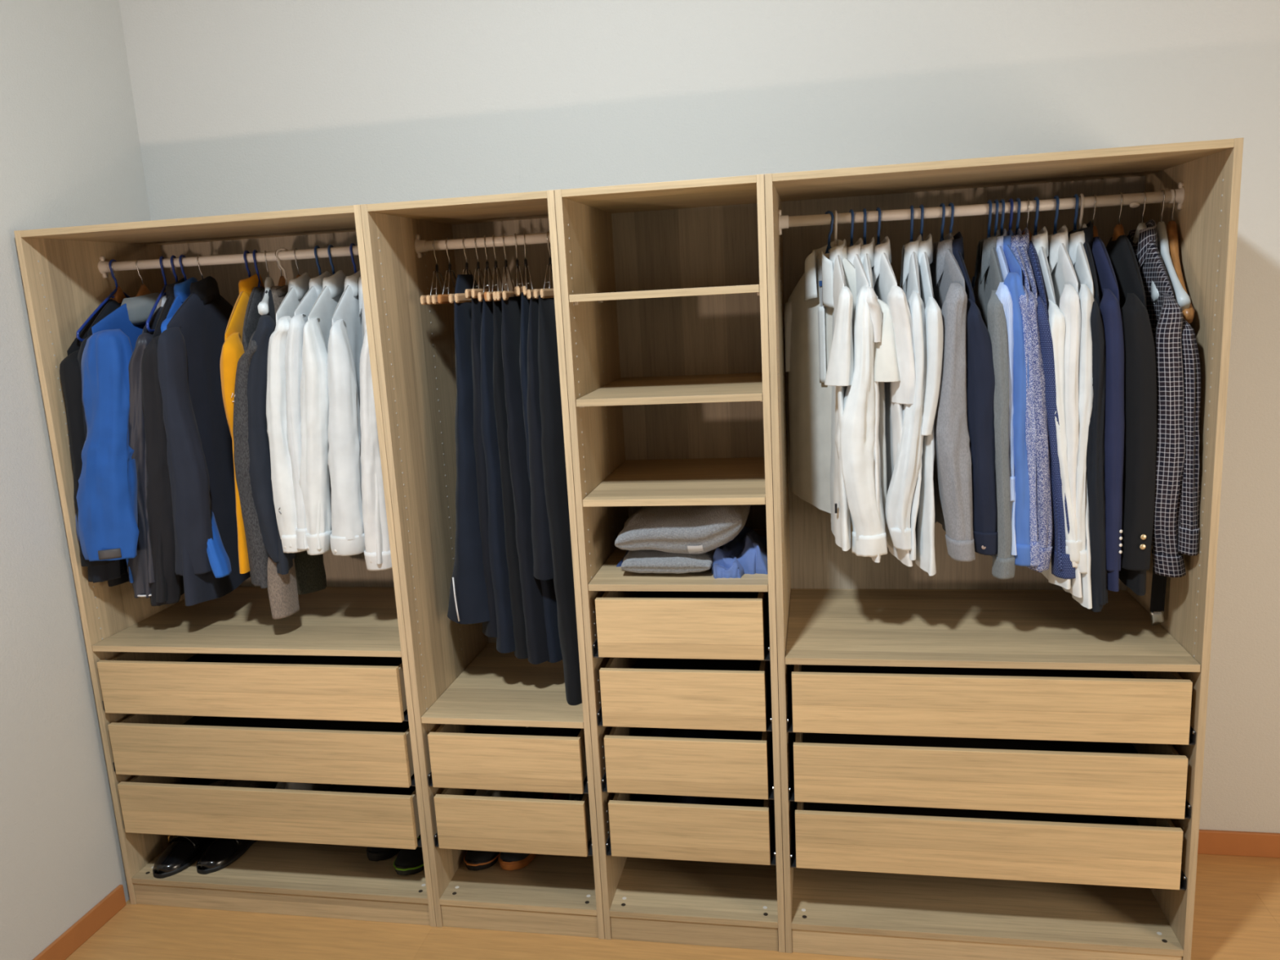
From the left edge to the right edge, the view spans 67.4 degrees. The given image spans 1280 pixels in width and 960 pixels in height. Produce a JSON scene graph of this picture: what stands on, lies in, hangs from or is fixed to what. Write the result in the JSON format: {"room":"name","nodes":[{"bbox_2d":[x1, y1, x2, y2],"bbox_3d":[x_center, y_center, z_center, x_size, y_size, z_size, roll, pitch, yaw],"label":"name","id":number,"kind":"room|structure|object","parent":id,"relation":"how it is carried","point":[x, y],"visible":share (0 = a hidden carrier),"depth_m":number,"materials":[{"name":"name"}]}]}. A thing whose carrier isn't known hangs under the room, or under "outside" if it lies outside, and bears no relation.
{"room":"walk-in closet","nodes":[
{"label":"walk-in closet","id":0,"kind":"room"},
{"bbox_2d":[0,0,151,959],"bbox_3d":[-2.068,0.068,0.813,0.100,3.540,4.992,-1,11,11],"label":"wall","id":1,"kind":"structure","parent":0,"point":[70,152],"depth_m":2.68,"materials":[{"name":"grey paint"}]},
{"bbox_2d":[32,884,126,959],"bbox_3d":[-1.971,1.699,0.874,0.012,0.070,4.296,-1,11,11],"label":"baseboard","id":2,"kind":"structure","parent":1,"relation":"attached to","point":[71,940],"depth_m":2.79,"materials":[{"name":"orange wood"}]},
{"bbox_2d":[65,853,1279,959],"bbox_3d":[0.401,1.693,0.741,4.922,0.120,5.092,-1,11,11],"label":"floor","id":3,"kind":"structure","parent":0,"point":[1237,911],"depth_m":2.71,"materials":[{"name":"laminate"}]},
{"bbox_2d":[13,204,436,926],"bbox_3d":[-1.080,0.254,2.940,0.997,2.012,0.590,-1,11,11],"label":"wardrobe","id":4,"kind":"object","parent":3,"relation":"on","point":[188,699],"visible":0.4,"depth_m":2.79,"materials":[{"name":"brown wood"}]},
{"bbox_2d":[111,260,125,302],"bbox_3d":[-1.556,-0.520,2.874,0.027,0.268,0.354,-3,11,2],"label":"clothes hanger","id":5,"kind":"object","parent":4,"relation":"hanging from","point":[119,295],"visible":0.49,"depth_m":2.85,"materials":[{"name":"wood"}]},
{"bbox_2d":[59,298,128,586],"bbox_3d":[-1.511,-0.134,2.926,0.102,0.826,0.575,0,11,15],"label":"jacket","id":6,"kind":"object","parent":5,"relation":"hanging from","point":[69,370],"visible":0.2,"depth_m":2.67,"materials":[{"name":"black fabric"}]},
{"bbox_2d":[135,258,151,297],"bbox_3d":[-1.472,-0.529,2.856,0.027,0.254,0.401,0,12,16],"label":"clothes hanger","id":7,"kind":"object","parent":4,"relation":"hanging from","point":[143,291],"visible":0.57,"depth_m":2.84,"materials":[{"name":"wood"}]},
{"bbox_2d":[75,292,165,582],"bbox_3d":[-1.464,-0.139,2.903,0.230,0.834,0.610,-1,11,11],"label":"jacket","id":8,"kind":"object","parent":7,"relation":"hanging from","point":[108,530],"visible":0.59,"depth_m":2.67,"materials":[{"name":"blue fabric"}]},
{"bbox_2d":[146,256,167,332],"bbox_3d":[-1.399,-0.551,2.838,0.008,0.219,0.470,-5,11,-10],"label":"clothes hanger","id":9,"kind":"object","parent":4,"relation":"hanging from","point":[161,258],"visible":0.62,"depth_m":2.75,"materials":[{"name":"blue plastic"}]},
{"bbox_2d":[127,295,166,598],"bbox_3d":[-1.437,-0.123,2.910,0.184,0.870,0.520,-4,11,-6],"label":"jacket","id":10,"kind":"object","parent":9,"relation":"hanging from","point":[141,566],"visible":0.27,"depth_m":2.72,"materials":[{"name":"grey fabric"}]},
{"bbox_2d":[170,255,177,282],"bbox_3d":[-1.360,-0.515,2.838,0.008,0.293,0.394,-4,11,-3],"label":"clothes hanger","id":11,"kind":"object","parent":4,"relation":"hanging from","point":[171,256],"visible":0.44,"depth_m":2.80,"materials":[{"name":"blue plastic"}]},
{"bbox_2d":[141,277,184,606],"bbox_3d":[-1.393,-0.132,2.908,0.177,0.934,0.514,-4,11,-3],"label":"jacket","id":12,"kind":"object","parent":11,"relation":"hanging from","point":[167,588],"visible":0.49,"depth_m":2.72,"materials":[{"name":"grey fabric"}]},
{"bbox_2d":[196,254,203,279],"bbox_3d":[-1.276,-0.529,2.820,0.027,0.260,0.393,-2,11,7],"label":"clothes hanger","id":13,"kind":"object","parent":4,"relation":"hanging from","point":[198,255],"visible":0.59,"depth_m":2.79,"materials":[{"name":"metal"}]},
{"bbox_2d":[157,275,250,605],"bbox_3d":[-1.268,-0.134,2.896,0.146,0.940,0.517,-1,11,11],"label":"jacket","id":14,"kind":"object","parent":13,"relation":"hanging from","point":[200,458],"visible":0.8,"depth_m":2.74,"materials":[{"name":"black fabric"}]},
{"bbox_2d":[92,586,401,657],"bbox_3d":[-1.071,0.426,2.973,0.960,0.018,0.565,-1,11,11],"label":"shelf","id":15,"kind":"object","parent":4,"relation":"attached to","point":[331,620],"depth_m":2.87,"materials":[{"name":"brown wood"}]},
{"bbox_2d":[232,287,268,588],"bbox_3d":[-1.091,-0.146,2.854,0.143,0.840,0.528,-4,11,-6],"label":"jacket","id":16,"kind":"object","parent":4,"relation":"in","point":[258,557],"visible":0.43,"depth_m":2.65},
{"bbox_2d":[252,249,262,287],"bbox_3d":[-1.100,-0.518,2.789,0.008,0.295,0.393,-4,11,-5],"label":"clothes hanger","id":17,"kind":"object","parent":4,"relation":"hanging from","point":[255,251],"visible":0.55,"depth_m":2.76,"materials":[{"name":"blue plastic"}]},
{"bbox_2d":[219,273,263,573],"bbox_3d":[-1.119,-0.186,2.855,0.120,0.838,0.525,-3,11,1],"label":"jacket","id":18,"kind":"object","parent":17,"relation":"hanging from","point":[233,349],"visible":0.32,"depth_m":2.65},
{"bbox_2d":[245,289,295,574],"bbox_3d":[-1.088,-0.161,2.838,0.136,0.804,0.522,-6,11,-13],"label":"jacket","id":19,"kind":"object","parent":4,"relation":"in","point":[260,468],"visible":0.5,"depth_m":2.65,"materials":[{"name":"grey fabric"}]},
{"bbox_2d":[275,250,285,286],"bbox_3d":[-1.028,-0.537,2.772,0.027,0.252,0.166,1,12,22],"label":"clothes hanger","id":20,"kind":"object","parent":4,"relation":"hanging from","point":[282,282],"visible":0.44,"depth_m":2.76,"materials":[{"name":"wood"}]},
{"bbox_2d":[266,284,306,619],"bbox_3d":[-1.036,-0.092,2.797,0.097,0.931,0.323,0,12,18],"label":"cardigan","id":21,"kind":"object","parent":20,"relation":"hanging from","point":[282,591],"visible":0.16,"depth_m":2.73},
{"bbox_2d":[293,248,301,278],"bbox_3d":[-0.976,-0.542,2.761,0.027,0.244,0.390,-3,11,1],"label":"clothes hanger","id":22,"kind":"object","parent":4,"relation":"hanging from","point":[298,275],"visible":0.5,"depth_m":2.74,"materials":[{"name":"metal"}]},
{"bbox_2d":[266,272,310,553],"bbox_3d":[-0.973,-0.216,2.822,0.124,0.770,0.499,-3,11,0],"label":"dress shirt","id":23,"kind":"object","parent":22,"relation":"hanging from","point":[284,502],"visible":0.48,"depth_m":2.62,"materials":[{"name":"white fabric"}]},
{"bbox_2d":[314,245,321,275],"bbox_3d":[-0.911,-0.546,2.749,0.008,0.246,0.393,-2,11,4],"label":"clothes hanger","id":24,"kind":"object","parent":4,"relation":"hanging from","point":[316,246],"visible":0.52,"depth_m":2.72,"materials":[{"name":"blue plastic"}]},
{"bbox_2d":[284,271,331,550],"bbox_3d":[-0.922,-0.221,2.808,0.114,0.761,0.499,-2,11,4],"label":"dress shirt","id":25,"kind":"object","parent":24,"relation":"hanging from","point":[294,343],"visible":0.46,"depth_m":2.60,"materials":[{"name":"white fabric"}]},
{"bbox_2d":[327,244,334,274],"bbox_3d":[-0.869,-0.539,2.742,0.008,0.261,0.394,-2,11,5],"label":"clothes hanger","id":26,"kind":"object","parent":4,"relation":"hanging from","point":[329,246],"visible":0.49,"depth_m":2.71,"materials":[{"name":"blue plastic"}]},
{"bbox_2d":[298,270,346,555],"bbox_3d":[-0.880,-0.213,2.796,0.144,0.776,0.504,-2,11,4],"label":"dress shirt","id":27,"kind":"object","parent":26,"relation":"hanging from","point":[314,482],"visible":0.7,"depth_m":2.61,"materials":[{"name":"white fabric"}]},
{"bbox_2d":[349,243,356,273],"bbox_3d":[-0.803,-0.536,2.731,0.008,0.270,0.394,-2,11,5],"label":"clothes hanger","id":28,"kind":"object","parent":4,"relation":"hanging from","point":[351,244],"visible":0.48,"depth_m":2.70,"materials":[{"name":"blue plastic"}]},
{"bbox_2d":[326,270,365,555],"bbox_3d":[-0.805,-0.215,2.789,0.132,0.778,0.516,-2,11,4],"label":"dress shirt","id":29,"kind":"object","parent":28,"relation":"hanging from","point":[345,337],"visible":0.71,"depth_m":2.60,"materials":[{"name":"white fabric"}]},
{"bbox_3d":[-0.772,-0.527,2.727,0.153,0.289,0.365,-1,11,11],"label":"clothes hanger","id":30,"kind":"object","parent":4,"relation":"hanging from","visible":0},
{"bbox_2d":[358,276,391,570],"bbox_3d":[-0.773,-0.191,2.786,0.105,0.826,0.498,-5,11,-10],"label":"dress shirt","id":31,"kind":"object","parent":30,"relation":"hanging from","point":[377,554],"visible":0.46,"depth_m":2.61,"materials":[{"name":"white fabric"}]},
{"bbox_2d":[360,190,604,939],"bbox_3d":[-0.344,0.241,2.804,0.497,2.012,0.582,-1,11,11],"label":"wardrobe","id":32,"kind":"object","parent":3,"relation":"on","point":[460,682],"visible":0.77,"depth_m":2.67,"materials":[{"name":"brown wood"}]},
{"bbox_2d":[448,236,477,303],"bbox_3d":[-0.478,-0.583,2.660,0.028,0.178,0.236,-1,11,13],"label":"hanger","id":33,"kind":"object","parent":32,"relation":"hanging from","point":[459,297],"visible":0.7,"depth_m":2.60,"materials":[{"name":"wood"}]},
{"bbox_2d":[447,274,489,624],"bbox_3d":[-0.490,-0.085,2.725,0.202,0.972,0.227,-8,12,-22],"label":"trousers","id":34,"kind":"object","parent":33,"relation":"hanging from","point":[468,600],"visible":0.59,"depth_m":2.65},
{"bbox_2d":[465,235,494,298],"bbox_3d":[-0.446,-0.589,2.653,0.028,0.168,0.236,-2,11,6],"label":"hanger","id":35,"kind":"object","parent":32,"relation":"hanging from","point":[469,293],"visible":0.78,"depth_m":2.62,"materials":[{"name":"wood"}]},
{"bbox_2d":[471,297,497,637],"bbox_3d":[-0.429,-0.038,2.746,0.105,0.959,0.234,-1,11,11],"label":"trousers","id":36,"kind":"object","parent":35,"relation":"hanging from","point":[489,628],"visible":0.27,"depth_m":2.63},
{"bbox_2d":[477,235,495,302],"bbox_3d":[-0.420,-0.584,2.649,0.028,0.178,0.236,-3,11,1],"label":"hanger","id":37,"kind":"object","parent":32,"relation":"hanging from","point":[481,295],"visible":0.7,"depth_m":2.62,"materials":[{"name":"wood"}]},
{"bbox_2d":[480,297,515,653],"bbox_3d":[-0.388,-0.016,2.729,0.088,0.986,0.242,1,12,21],"label":"trousers","id":38,"kind":"object","parent":37,"relation":"hanging from","point":[505,643],"visible":0.39,"depth_m":2.63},
{"bbox_2d":[486,235,504,301],"bbox_3d":[-0.396,-0.584,2.645,0.028,0.178,0.236,-3,11,2],"label":"hanger","id":39,"kind":"object","parent":32,"relation":"hanging from","point":[491,295],"visible":0.71,"depth_m":2.62,"materials":[{"name":"wood"}]},
{"bbox_2d":[493,299,528,658],"bbox_3d":[-0.345,-0.009,2.731,0.090,1.005,0.244,-1,11,11],"label":"trousers","id":40,"kind":"object","parent":39,"relation":"hanging from","point":[499,395],"visible":0.44,"depth_m":2.63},
{"bbox_2d":[421,643,583,728],"bbox_3d":[-0.326,0.602,2.870,0.460,0.018,0.565,-1,11,11],"label":"shelf","id":41,"kind":"object","parent":32,"relation":"attached to","point":[493,687],"depth_m":2.75,"materials":[{"name":"brown wood"}]},
{"bbox_2d":[496,234,519,301],"bbox_3d":[-0.367,-0.585,2.639,0.028,0.178,0.236,-3,11,3],"label":"hanger","id":42,"kind":"object","parent":32,"relation":"hanging from","point":[505,295],"visible":0.87,"depth_m":2.61,"materials":[{"name":"wood"}]},
{"bbox_2d":[501,296,549,664],"bbox_3d":[-0.309,-0.003,2.715,0.108,1.016,0.244,-1,11,11],"label":"trousers","id":43,"kind":"object","parent":42,"relation":"hanging from","point":[531,589],"visible":0.5,"depth_m":2.62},
{"bbox_2d":[519,232,535,299],"bbox_3d":[-0.312,-0.586,2.629,0.028,0.178,0.236,-5,11,-11],"label":"hanger","id":44,"kind":"object","parent":32,"relation":"hanging from","point":[530,293],"visible":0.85,"depth_m":2.60,"materials":[{"name":"wood"}]},
{"bbox_2d":[526,298,553,580],"bbox_3d":[-0.262,-0.119,2.662,0.103,0.756,0.245,-1,11,11],"label":"trousers","id":45,"kind":"object","parent":44,"relation":"hanging from","point":[540,536],"visible":0.38,"depth_m":2.58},
{"bbox_2d":[519,292,562,662],"bbox_3d":[-0.262,-0.008,2.728,0.094,1.036,0.224,1,12,18],"label":"trousers","id":46,"kind":"object","parent":44,"relation":"hanging from","point":[549,601],"visible":0.2,"depth_m":2.68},
{"bbox_2d":[537,295,582,705],"bbox_3d":[-0.204,0.065,2.688,0.111,1.149,0.266,-1,11,11],"label":"trousers","id":47,"kind":"object","parent":32,"relation":"on","point":[553,447],"visible":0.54,"depth_m":2.57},
{"bbox_2d":[554,173,785,952],"bbox_3d":[0.145,0.233,2.712,0.497,2.012,0.580,-1,11,11],"label":"wardrobe","id":48,"kind":"object","parent":3,"relation":"on","point":[664,285],"visible":0.96,"depth_m":2.58,"materials":[{"name":"brown wood"}]},
{"bbox_2d":[568,284,759,302],"bbox_3d":[0.104,-0.501,2.563,0.460,0.018,0.565,-1,11,11],"label":"shelf","id":49,"kind":"object","parent":48,"relation":"attached to","point":[649,292],"depth_m":2.39,"materials":[{"name":"brown wood"}]},
{"bbox_2d":[576,372,762,406],"bbox_3d":[0.118,-0.251,2.612,0.460,0.018,0.565,-1,11,11],"label":"shelf","id":50,"kind":"object","parent":48,"relation":"attached to","point":[620,388],"depth_m":2.50,"materials":[{"name":"brown wood"}]},
{"bbox_2d":[582,457,765,506],"bbox_3d":[0.131,-0.001,2.661,0.460,0.018,0.565,-1,11,11],"label":"shelf","id":51,"kind":"object","parent":48,"relation":"attached to","point":[630,481],"depth_m":2.58,"materials":[{"name":"brown wood"}]},
{"bbox_2d":[588,528,768,591],"bbox_3d":[0.143,0.218,2.704,0.460,0.018,0.565,-1,11,11],"label":"shelf","id":52,"kind":"object","parent":48,"relation":"attached to","point":[606,576],"depth_m":2.47,"materials":[{"name":"brown wood"}]},
{"bbox_2d":[614,504,751,573],"bbox_3d":[0.130,0.129,2.630,0.352,0.187,0.370,-1,11,11],"label":"folded garment","id":53,"kind":"object","parent":48,"relation":"on","point":[673,539],"visible":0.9,"depth_m":2.48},
{"bbox_2d":[616,525,768,578],"bbox_3d":[0.153,0.176,2.662,0.422,0.079,0.403,-1,11,11],"label":"folded garment","id":54,"kind":"object","parent":48,"relation":"on","point":[747,553],"visible":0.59,"depth_m":2.49,"materials":[{"name":"blue fabric"}]},
{"bbox_2d":[764,137,1244,959],"bbox_3d":[0.880,0.220,2.573,0.997,2.012,0.580,-1,11,11],"label":"wardrobe","id":55,"kind":"object","parent":3,"relation":"on","point":[975,764],"visible":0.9,"depth_m":2.43,"materials":[{"name":"brown wood"}]},
{"bbox_2d":[824,210,834,253],"bbox_3d":[0.491,-0.549,2.487,0.008,0.288,0.376,-8,12,-23],"label":"clothes hanger","id":56,"kind":"object","parent":55,"relation":"hanging from","point":[828,246],"visible":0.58,"depth_m":2.46,"materials":[{"name":"blue plastic"}]},
{"bbox_2d":[784,239,900,539],"bbox_3d":[0.510,-0.248,2.535,0.084,0.754,0.531,-8,12,-24],"label":"polo shirt","id":57,"kind":"object","parent":56,"relation":"hanging from","point":[808,314],"visible":0.6,"depth_m":2.58,"materials":[{"name":"white fabric"}]},
{"bbox_2d":[848,208,853,246],"bbox_3d":[0.546,-0.568,2.473,0.008,0.252,0.395,-3,11,2],"label":"clothes hanger","id":58,"kind":"object","parent":55,"relation":"hanging from","point":[851,211],"visible":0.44,"depth_m":2.44,"materials":[{"name":"blue plastic"}]},
{"bbox_2d":[847,237,882,562],"bbox_3d":[0.571,-0.226,2.535,0.066,0.802,0.519,-3,11,2],"label":"polo shirt","id":59,"kind":"object","parent":58,"relation":"hanging from","point":[854,252],"visible":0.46,"depth_m":2.34,"materials":[{"name":"white fabric"}]},
{"bbox_2d":[862,208,866,244],"bbox_3d":[0.578,-0.569,2.467,0.008,0.252,0.394,-1,11,10],"label":"clothes hanger","id":60,"kind":"object","parent":55,"relation":"hanging from","point":[864,209],"visible":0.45,"depth_m":2.44,"materials":[{"name":"blue plastic"}]},
{"bbox_2d":[835,237,887,556],"bbox_3d":[0.569,-0.235,2.534,0.126,0.786,0.489,-1,11,9],"label":"dress shirt","id":61,"kind":"object","parent":60,"relation":"hanging from","point":[855,438],"visible":0.88,"depth_m":2.34,"materials":[{"name":"white fabric"}]},
{"bbox_2d":[875,207,880,244],"bbox_3d":[0.612,-0.568,2.461,0.008,0.255,0.394,-3,11,3],"label":"clothes hanger","id":62,"kind":"object","parent":55,"relation":"hanging from","point":[877,209],"visible":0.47,"depth_m":2.43,"materials":[{"name":"blue plastic"}]},
{"bbox_2d":[871,235,915,566],"bbox_3d":[0.653,-0.223,2.519,0.099,0.814,0.526,-3,11,3],"label":"polo shirt","id":63,"kind":"object","parent":62,"relation":"hanging from","point":[897,393],"visible":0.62,"depth_m":2.33,"materials":[{"name":"white fabric"}]},
{"bbox_2d":[910,204,913,241],"bbox_3d":[0.693,-0.560,2.447,0.008,0.274,0.394,-1,11,12],"label":"clothes hanger","id":64,"kind":"object","parent":55,"relation":"hanging from","point":[911,206],"visible":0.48,"depth_m":2.42,"materials":[{"name":"blue plastic"}]},
{"bbox_2d":[884,234,926,559],"bbox_3d":[0.687,-0.229,2.507,0.108,0.800,0.505,0,11,14],"label":"dress shirt","id":65,"kind":"object","parent":64,"relation":"hanging from","point":[902,500],"visible":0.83,"depth_m":2.33,"materials":[{"name":"white fabric"}]},
{"bbox_2d":[919,204,924,240],"bbox_3d":[0.717,-0.551,2.445,0.008,0.293,0.394,-1,11,9],"label":"clothes hanger","id":66,"kind":"object","parent":55,"relation":"hanging from","point":[922,207],"visible":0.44,"depth_m":2.41,"materials":[{"name":"blue plastic"}]},
{"bbox_2d":[915,233,942,576],"bbox_3d":[0.729,-0.212,2.506,0.067,0.838,0.526,-1,11,9],"label":"dress shirt","id":67,"kind":"object","parent":66,"relation":"hanging from","point":[925,560],"visible":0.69,"depth_m":2.33,"materials":[{"name":"white fabric"}]},
{"bbox_2d":[939,203,945,241],"bbox_3d":[0.765,-0.570,2.432,0.008,0.256,0.393,-2,11,4],"label":"clothes hanger","id":68,"kind":"object","parent":55,"relation":"hanging from","point":[942,205],"visible":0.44,"depth_m":2.40,"materials":[{"name":"blue plastic"}]},
{"bbox_2d":[929,232,975,561],"bbox_3d":[0.771,-0.233,2.494,0.104,0.796,0.496,-2,11,5],"label":"dress shirt","id":69,"kind":"object","parent":68,"relation":"hanging from","point":[952,472],"visible":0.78,"depth_m":2.30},
{"bbox_2d":[947,202,954,239],"bbox_3d":[0.787,-0.546,2.433,0.008,0.306,0.394,-3,11,3],"label":"clothes hanger","id":70,"kind":"object","parent":55,"relation":"hanging from","point":[951,204],"visible":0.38,"depth_m":2.40,"materials":[{"name":"blue plastic"}]},
{"bbox_2d":[951,231,997,555],"bbox_3d":[0.827,-0.242,2.487,0.100,0.782,0.496,-2,11,3],"label":"dress shirt","id":71,"kind":"object","parent":70,"relation":"hanging from","point":[980,380],"visible":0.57,"depth_m":2.28,"materials":[{"name":"blue fabric"}]},
{"bbox_2d":[986,200,991,238],"bbox_3d":[0.877,-0.558,2.413,0.008,0.284,0.394,-1,11,10],"label":"clothes hanger","id":72,"kind":"object","parent":55,"relation":"hanging from","point":[989,202],"visible":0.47,"depth_m":2.38,"materials":[{"name":"blue plastic"}]},
{"bbox_2d":[973,229,1015,579],"bbox_3d":[0.897,-0.213,2.477,0.087,0.842,0.491,-1,11,11],"label":"dress shirt","id":73,"kind":"object","parent":72,"relation":"hanging from","point":[988,270],"visible":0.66,"depth_m":2.29,"materials":[{"name":"grey fabric"}]},
{"bbox_2d":[785,588,1200,671],"bbox_3d":[0.888,0.392,2.601,0.960,0.018,0.565,-1,11,11],"label":"shelf","id":74,"kind":"object","parent":55,"relation":"attached to","point":[1033,628],"depth_m":2.52,"materials":[{"name":"brown wood"}]},
{"bbox_2d":[993,199,999,236],"bbox_3d":[0.892,-0.570,2.408,0.008,0.261,0.394,-1,11,11],"label":"clothes hanger","id":75,"kind":"object","parent":55,"relation":"hanging from","point":[996,201],"visible":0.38,"depth_m":2.38,"materials":[{"name":"blue plastic"}]},
{"bbox_2d":[973,228,1017,555],"bbox_3d":[0.914,-0.242,2.469,0.083,0.780,0.491,-1,11,11],"label":"dress shirt","id":76,"kind":"object","parent":75,"relation":"hanging from","point":[1002,292],"visible":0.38,"depth_m":2.26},
{"bbox_2d":[1000,199,1004,235],"bbox_3d":[0.905,-0.583,2.403,0.008,0.235,0.394,-1,11,9],"label":"clothes hanger","id":77,"kind":"object","parent":55,"relation":"hanging from","point":[1002,201],"visible":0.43,"depth_m":2.38,"materials":[{"name":"blue plastic"}]},
{"bbox_2d":[971,228,1030,566],"bbox_3d":[0.932,-0.229,2.467,0.093,0.812,0.492,-1,11,9],"label":"dress shirt","id":78,"kind":"object","parent":77,"relation":"hanging from","point":[1013,280],"visible":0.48,"depth_m":2.26,"materials":[{"name":"blue fabric"}]},
{"bbox_2d":[1008,198,1013,235],"bbox_3d":[0.926,-0.565,2.403,0.008,0.271,0.394,-1,11,9],"label":"clothes hanger","id":79,"kind":"object","parent":55,"relation":"hanging from","point":[1011,200],"visible":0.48,"depth_m":2.37,"materials":[{"name":"blue plastic"}]},
{"bbox_2d":[1010,227,1039,566],"bbox_3d":[0.953,-0.230,2.460,0.090,0.809,0.486,-1,11,11],"label":"dress shirt","id":80,"kind":"object","parent":79,"relation":"hanging from","point":[1030,420],"visible":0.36,"depth_m":2.26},
{"bbox_2d":[1015,197,1021,235],"bbox_3d":[0.943,-0.557,2.401,0.008,0.288,0.394,-1,11,9],"label":"clothes hanger","id":81,"kind":"object","parent":55,"relation":"hanging from","point":[1018,199],"visible":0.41,"depth_m":2.37,"materials":[{"name":"blue plastic"}]},
{"bbox_2d":[1018,226,1053,572],"bbox_3d":[0.970,-0.223,2.462,0.095,0.825,0.495,-1,11,9],"label":"dress shirt","id":82,"kind":"object","parent":81,"relation":"hanging from","point":[1045,517],"visible":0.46,"depth_m":2.26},
{"bbox_2d":[1022,199,1031,240],"bbox_3d":[0.966,-0.549,2.399,0.029,0.298,0.396,-1,11,11],"label":"clothes hanger","id":83,"kind":"object","parent":55,"relation":"hanging from","point":[1028,200],"visible":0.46,"depth_m":2.37,"materials":[{"name":"metal"}]},
{"bbox_2d":[1028,240,1075,578],"bbox_3d":[1.017,-0.199,2.457,0.136,0.808,0.500,-1,11,11],"label":"dress shirt","id":84,"kind":"object","parent":83,"relation":"hanging from","point":[1062,567],"visible":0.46,"depth_m":2.27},
{"bbox_2d":[1033,196,1039,235],"bbox_3d":[0.986,-0.541,2.397,0.008,0.323,0.394,-1,11,9],"label":"clothes hanger","id":85,"kind":"object","parent":55,"relation":"hanging from","point":[1035,233],"visible":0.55,"depth_m":2.36,"materials":[{"name":"blue plastic"}]},
{"bbox_2d":[1031,226,1082,589],"bbox_3d":[1.035,-0.195,2.456,0.119,0.876,0.486,-1,11,11],"label":"dress shirt","id":86,"kind":"object","parent":85,"relation":"hanging from","point":[1056,320],"visible":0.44,"depth_m":2.26,"materials":[{"name":"white fabric"}]},
{"bbox_2d":[1067,221,1107,612],"bbox_3d":[1.120,-0.173,2.441,0.090,0.943,0.501,-1,11,13],"label":"jacket","id":87,"kind":"object","parent":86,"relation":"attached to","point":[1095,454],"visible":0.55,"depth_m":2.25,"materials":[{"name":"blue fabric"}]},
{"bbox_2d":[1053,195,1059,234],"bbox_3d":[1.030,-0.564,2.384,0.008,0.277,0.394,-1,11,9],"label":"clothes hanger","id":88,"kind":"object","parent":55,"relation":"hanging from","point":[1056,197],"visible":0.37,"depth_m":2.35,"materials":[{"name":"blue plastic"}]},
{"bbox_2d":[1047,225,1082,597],"bbox_3d":[1.052,-0.193,2.454,0.079,0.889,0.488,-1,11,9],"label":"dress shirt","id":89,"kind":"object","parent":88,"relation":"hanging from","point":[1064,277],"visible":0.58,"depth_m":2.23,"materials":[{"name":"white fabric"}]},
{"bbox_2d":[1073,193,1079,231],"bbox_3d":[1.075,-0.564,2.375,0.008,0.279,0.394,-1,11,13],"label":"clothes hanger","id":90,"kind":"object","parent":55,"relation":"hanging from","point":[1076,195],"visible":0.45,"depth_m":2.34,"materials":[{"name":"blue plastic"}]},
{"bbox_2d":[1062,223,1093,608],"bbox_3d":[1.093,-0.177,2.446,0.068,0.921,0.495,-1,11,13],"label":"dress shirt","id":91,"kind":"object","parent":90,"relation":"hanging from","point":[1077,253],"visible":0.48,"depth_m":2.25,"materials":[{"name":"white fabric"}]},
{"bbox_2d":[1092,194,1098,236],"bbox_3d":[1.116,-0.555,2.369,0.027,0.290,0.395,-1,11,9],"label":"clothes hanger","id":92,"kind":"object","parent":55,"relation":"hanging from","point":[1095,229],"visible":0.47,"depth_m":2.35,"materials":[{"name":"metal"}]},
{"bbox_2d":[1091,236,1124,591],"bbox_3d":[1.139,-0.185,2.438,0.087,0.838,0.489,-1,11,9],"label":"blazer","id":93,"kind":"object","parent":92,"relation":"hanging from","point":[1109,306],"visible":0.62,"depth_m":2.23,"materials":[{"name":"blue fabric"}]},
{"bbox_2d":[1133,191,1159,304],"bbox_3d":[1.226,-0.566,2.347,0.027,0.272,0.288,-2,11,8],"label":"clothes hanger","id":94,"kind":"object","parent":55,"relation":"hanging from","point":[1154,292],"visible":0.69,"depth_m":2.32,"materials":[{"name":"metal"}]},
{"bbox_2d":[1127,219,1200,577],"bbox_3d":[1.264,-0.223,2.407,0.114,0.836,0.495,-1,11,8],"label":"dress shirt","id":95,"kind":"object","parent":94,"relation":"hanging from","point":[1175,530],"visible":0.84,"depth_m":2.21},
{"bbox_2d":[1106,235,1156,595],"bbox_3d":[1.193,-0.179,2.428,0.100,0.855,0.506,-1,11,11],"label":"blazer","id":96,"kind":"object","parent":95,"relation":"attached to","point":[1139,482],"visible":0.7,"depth_m":2.22,"materials":[{"name":"black fabric"}]},
{"bbox_2d":[119,0,1279,833],"bbox_3d":[0.757,-0.479,2.817,4.922,3.540,0.100,-1,11,11],"label":"wall","id":97,"kind":"structure","parent":0,"point":[242,106],"depth_m":2.76,"materials":[{"name":"grey paint"}]},
{"bbox_2d":[1197,829,1279,857],"bbox_3d":[2.327,1.086,2.790,1.680,0.077,0.011,-1,11,11],"label":"baseboard","id":98,"kind":"structure","parent":97,"relation":"attached to","point":[1258,844],"depth_m":2.88,"materials":[{"name":"orange wood"}]},
{"bbox_2d":[824,238,853,551],"bbox_3d":[0.515,-0.242,2.540,0.077,0.769,0.518,-2,11,7],"label":"polo shirt","id":99,"kind":"object","parent":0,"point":[840,370],"visible":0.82,"depth_m":2.36,"materials":[{"name":"white fabric"}]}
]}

